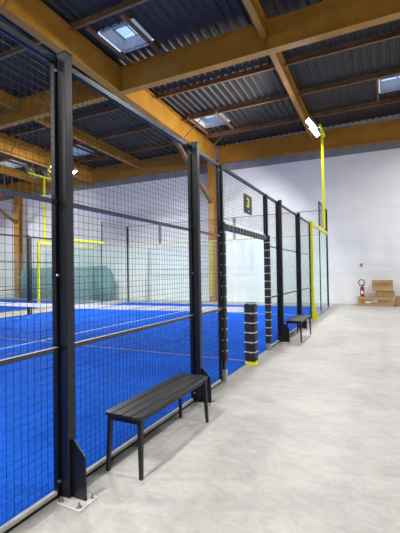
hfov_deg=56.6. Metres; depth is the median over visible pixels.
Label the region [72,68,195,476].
fence section
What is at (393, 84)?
window
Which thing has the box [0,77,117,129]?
cross beam
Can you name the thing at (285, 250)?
fence section
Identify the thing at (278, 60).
beam
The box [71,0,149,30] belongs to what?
purlin
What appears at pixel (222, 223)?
upright
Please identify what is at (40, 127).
purlin
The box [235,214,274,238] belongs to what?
fence
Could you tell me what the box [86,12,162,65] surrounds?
window
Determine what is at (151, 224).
fence
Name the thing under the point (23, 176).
beam
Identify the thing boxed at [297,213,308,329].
fence post
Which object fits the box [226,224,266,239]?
lintel
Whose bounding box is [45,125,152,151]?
purlin
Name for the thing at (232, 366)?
turf
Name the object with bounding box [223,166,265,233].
fence section
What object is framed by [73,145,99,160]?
window
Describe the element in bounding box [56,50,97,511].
fence post
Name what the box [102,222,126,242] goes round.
fence
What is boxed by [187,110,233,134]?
window
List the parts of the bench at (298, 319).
leg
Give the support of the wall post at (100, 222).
on the floor
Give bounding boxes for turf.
[0,299,87,311]
[0,302,325,526]
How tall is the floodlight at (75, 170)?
6.097 m
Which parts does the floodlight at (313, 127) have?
led panel, led panel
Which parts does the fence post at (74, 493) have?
plate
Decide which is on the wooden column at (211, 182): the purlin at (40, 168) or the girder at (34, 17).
the girder at (34, 17)
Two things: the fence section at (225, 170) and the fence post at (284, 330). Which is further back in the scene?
the fence post at (284, 330)
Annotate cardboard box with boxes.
[358,296,393,305]
[372,280,392,290]
[375,291,394,296]
[396,296,399,305]
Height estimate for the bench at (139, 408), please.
0.456 m
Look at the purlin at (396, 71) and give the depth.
13.85 m
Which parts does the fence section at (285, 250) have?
frame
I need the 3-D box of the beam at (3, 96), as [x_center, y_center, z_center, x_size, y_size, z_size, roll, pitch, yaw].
[-8.809,-6.362,10.642,0.170,0.741,8.170,-1,-1,26]
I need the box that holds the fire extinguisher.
[358,279,364,296]
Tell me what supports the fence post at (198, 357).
on the floor
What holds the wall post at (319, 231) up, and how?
on the floor
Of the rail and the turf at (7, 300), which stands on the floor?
the turf at (7, 300)
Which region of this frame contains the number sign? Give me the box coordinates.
[243,193,251,215]
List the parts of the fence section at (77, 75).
rail, rail, rail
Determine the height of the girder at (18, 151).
1.821 m
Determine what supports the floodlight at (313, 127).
on the beam at (315, 225)
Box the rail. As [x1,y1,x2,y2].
[128,234,324,245]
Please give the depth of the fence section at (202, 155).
5.00 m
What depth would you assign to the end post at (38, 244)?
17.16 m
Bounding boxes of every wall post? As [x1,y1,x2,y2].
[100,222,101,304]
[127,227,128,301]
[319,231,321,310]
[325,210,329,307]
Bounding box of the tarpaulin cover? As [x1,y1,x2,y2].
[21,266,113,300]
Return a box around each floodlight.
[24,165,50,241]
[47,164,77,173]
[305,116,325,228]
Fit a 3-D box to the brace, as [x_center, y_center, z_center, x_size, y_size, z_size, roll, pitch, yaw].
[-0.282,-5.942,15.897,0.948,0.734,0.030,-1,-1,26]
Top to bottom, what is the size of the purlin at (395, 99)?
0.170 m
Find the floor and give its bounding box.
[0,297,399,532]
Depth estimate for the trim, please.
18.47 m
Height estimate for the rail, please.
0.045 m
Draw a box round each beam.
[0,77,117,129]
[0,89,17,111]
[0,152,207,197]
[0,164,42,184]
[34,116,140,168]
[40,242,93,247]
[74,239,103,243]
[117,0,399,94]
[218,119,399,163]
[242,0,266,37]
[270,52,314,139]
[313,222,328,234]
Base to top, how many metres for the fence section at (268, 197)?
3.000 m
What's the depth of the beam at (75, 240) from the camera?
16.84 m
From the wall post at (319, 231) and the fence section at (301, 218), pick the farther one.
the wall post at (319, 231)
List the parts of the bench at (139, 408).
leg, leg, leg, leg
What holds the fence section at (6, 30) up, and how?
on the floor
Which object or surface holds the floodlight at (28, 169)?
on the beam at (44, 243)
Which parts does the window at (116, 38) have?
pane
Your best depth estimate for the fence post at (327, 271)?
15.10 m
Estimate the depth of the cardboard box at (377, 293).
15.49 m
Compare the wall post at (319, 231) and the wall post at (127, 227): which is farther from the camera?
the wall post at (127, 227)
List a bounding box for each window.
[0,159,33,167]
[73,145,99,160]
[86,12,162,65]
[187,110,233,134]
[376,74,399,102]
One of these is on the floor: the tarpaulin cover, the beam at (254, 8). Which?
the tarpaulin cover
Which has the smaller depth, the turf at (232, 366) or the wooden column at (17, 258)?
the turf at (232, 366)
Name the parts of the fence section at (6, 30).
rail, rail, rail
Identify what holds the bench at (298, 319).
on the floor
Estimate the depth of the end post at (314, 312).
11.49 m
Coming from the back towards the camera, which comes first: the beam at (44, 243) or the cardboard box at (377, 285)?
the beam at (44, 243)
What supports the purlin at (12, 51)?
attached to the girder at (34, 17)
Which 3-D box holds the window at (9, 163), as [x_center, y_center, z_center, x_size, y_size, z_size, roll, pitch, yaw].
[-11.309,-6.371,22.363,1.410,0.750,2.040,-1,-1,26]
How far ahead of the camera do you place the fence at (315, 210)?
15.53 m
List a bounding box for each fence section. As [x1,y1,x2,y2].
[0,20,61,532]
[0,233,28,318]
[30,236,51,314]
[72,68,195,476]
[194,151,222,401]
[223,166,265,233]
[267,195,280,347]
[279,205,298,341]
[300,217,311,322]
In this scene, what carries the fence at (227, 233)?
on the rail
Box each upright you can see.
[219,164,227,382]
[264,194,271,350]
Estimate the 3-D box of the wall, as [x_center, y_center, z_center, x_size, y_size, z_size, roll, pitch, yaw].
[-3.294,-2.521,21.823,43.400,8.900,0.250,-1,-1,26]
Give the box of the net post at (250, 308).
[243,302,257,364]
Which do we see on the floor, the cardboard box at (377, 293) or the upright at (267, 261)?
the upright at (267, 261)
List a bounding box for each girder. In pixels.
[0,0,216,160]
[0,132,91,182]
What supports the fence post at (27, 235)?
on the floor
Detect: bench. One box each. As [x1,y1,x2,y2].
[106,373,208,480]
[286,314,310,342]
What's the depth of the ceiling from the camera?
12.99 m
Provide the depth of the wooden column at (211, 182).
19.14 m
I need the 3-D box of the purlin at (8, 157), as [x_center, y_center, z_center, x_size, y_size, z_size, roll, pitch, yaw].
[-12.024,-6.106,21.631,8.050,0.170,0.085,-1,-1,26]
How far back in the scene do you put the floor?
3.09 m
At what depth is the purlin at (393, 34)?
11.91 m
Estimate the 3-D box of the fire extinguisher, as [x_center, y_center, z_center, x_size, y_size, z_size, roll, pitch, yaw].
[6.950,0.920,15.990,0.236,0.750,0.186,-1,-1,-8]
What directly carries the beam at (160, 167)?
attached to the wooden column at (17, 258)
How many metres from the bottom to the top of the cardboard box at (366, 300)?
0.372 m
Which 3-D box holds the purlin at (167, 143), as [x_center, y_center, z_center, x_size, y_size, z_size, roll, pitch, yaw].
[-3.616,-6.199,19.928,8.150,0.170,0.085,-1,-1,26]
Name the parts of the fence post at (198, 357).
plate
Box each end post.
[37,242,41,307]
[308,221,319,319]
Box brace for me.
[184,117,202,137]
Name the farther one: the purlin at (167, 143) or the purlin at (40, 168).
the purlin at (40, 168)
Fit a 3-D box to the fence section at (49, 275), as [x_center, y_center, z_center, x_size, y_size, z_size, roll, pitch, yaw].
[-6.036,0.356,15.027,0.060,3.000,1.896,-1,-1,26]
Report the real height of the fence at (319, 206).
0.950 m
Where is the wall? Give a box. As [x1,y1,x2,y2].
[0,114,399,304]
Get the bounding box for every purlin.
[0,38,42,59]
[0,156,16,161]
[0,167,47,177]
[9,102,129,137]
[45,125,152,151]
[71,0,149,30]
[75,141,174,162]
[156,29,399,99]
[183,68,399,120]
[204,96,399,138]
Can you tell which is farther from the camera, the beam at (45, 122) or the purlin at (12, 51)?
the beam at (45, 122)
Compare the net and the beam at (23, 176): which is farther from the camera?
the beam at (23, 176)
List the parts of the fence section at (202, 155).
rail, rail, rail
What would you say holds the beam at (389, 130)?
attached to the wall
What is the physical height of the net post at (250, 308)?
1.000 m
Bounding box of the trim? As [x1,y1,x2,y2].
[0,141,399,200]
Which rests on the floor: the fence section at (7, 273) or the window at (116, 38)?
the fence section at (7, 273)
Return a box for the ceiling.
[0,0,399,183]
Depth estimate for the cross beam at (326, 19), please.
10.20 m
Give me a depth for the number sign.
6.11 m
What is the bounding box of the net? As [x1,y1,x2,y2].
[0,302,244,360]
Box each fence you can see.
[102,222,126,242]
[128,224,158,244]
[160,221,187,242]
[200,218,233,239]
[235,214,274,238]
[282,210,322,234]
[318,201,326,230]
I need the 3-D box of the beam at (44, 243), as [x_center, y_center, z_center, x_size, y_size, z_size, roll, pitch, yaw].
[-6.681,-1.077,18.859,0.102,0.100,3.600,-1,-1,26]
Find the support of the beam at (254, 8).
attached to the cross beam
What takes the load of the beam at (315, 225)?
attached to the fence post at (327, 271)
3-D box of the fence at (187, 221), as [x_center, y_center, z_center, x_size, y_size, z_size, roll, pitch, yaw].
[-1.129,-1.677,18.243,1.916,0.980,0.044,-1,-1,26]
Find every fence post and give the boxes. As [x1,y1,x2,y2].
[27,235,29,314]
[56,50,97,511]
[191,141,216,406]
[277,200,291,343]
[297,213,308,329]
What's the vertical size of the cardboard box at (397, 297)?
0.402 m

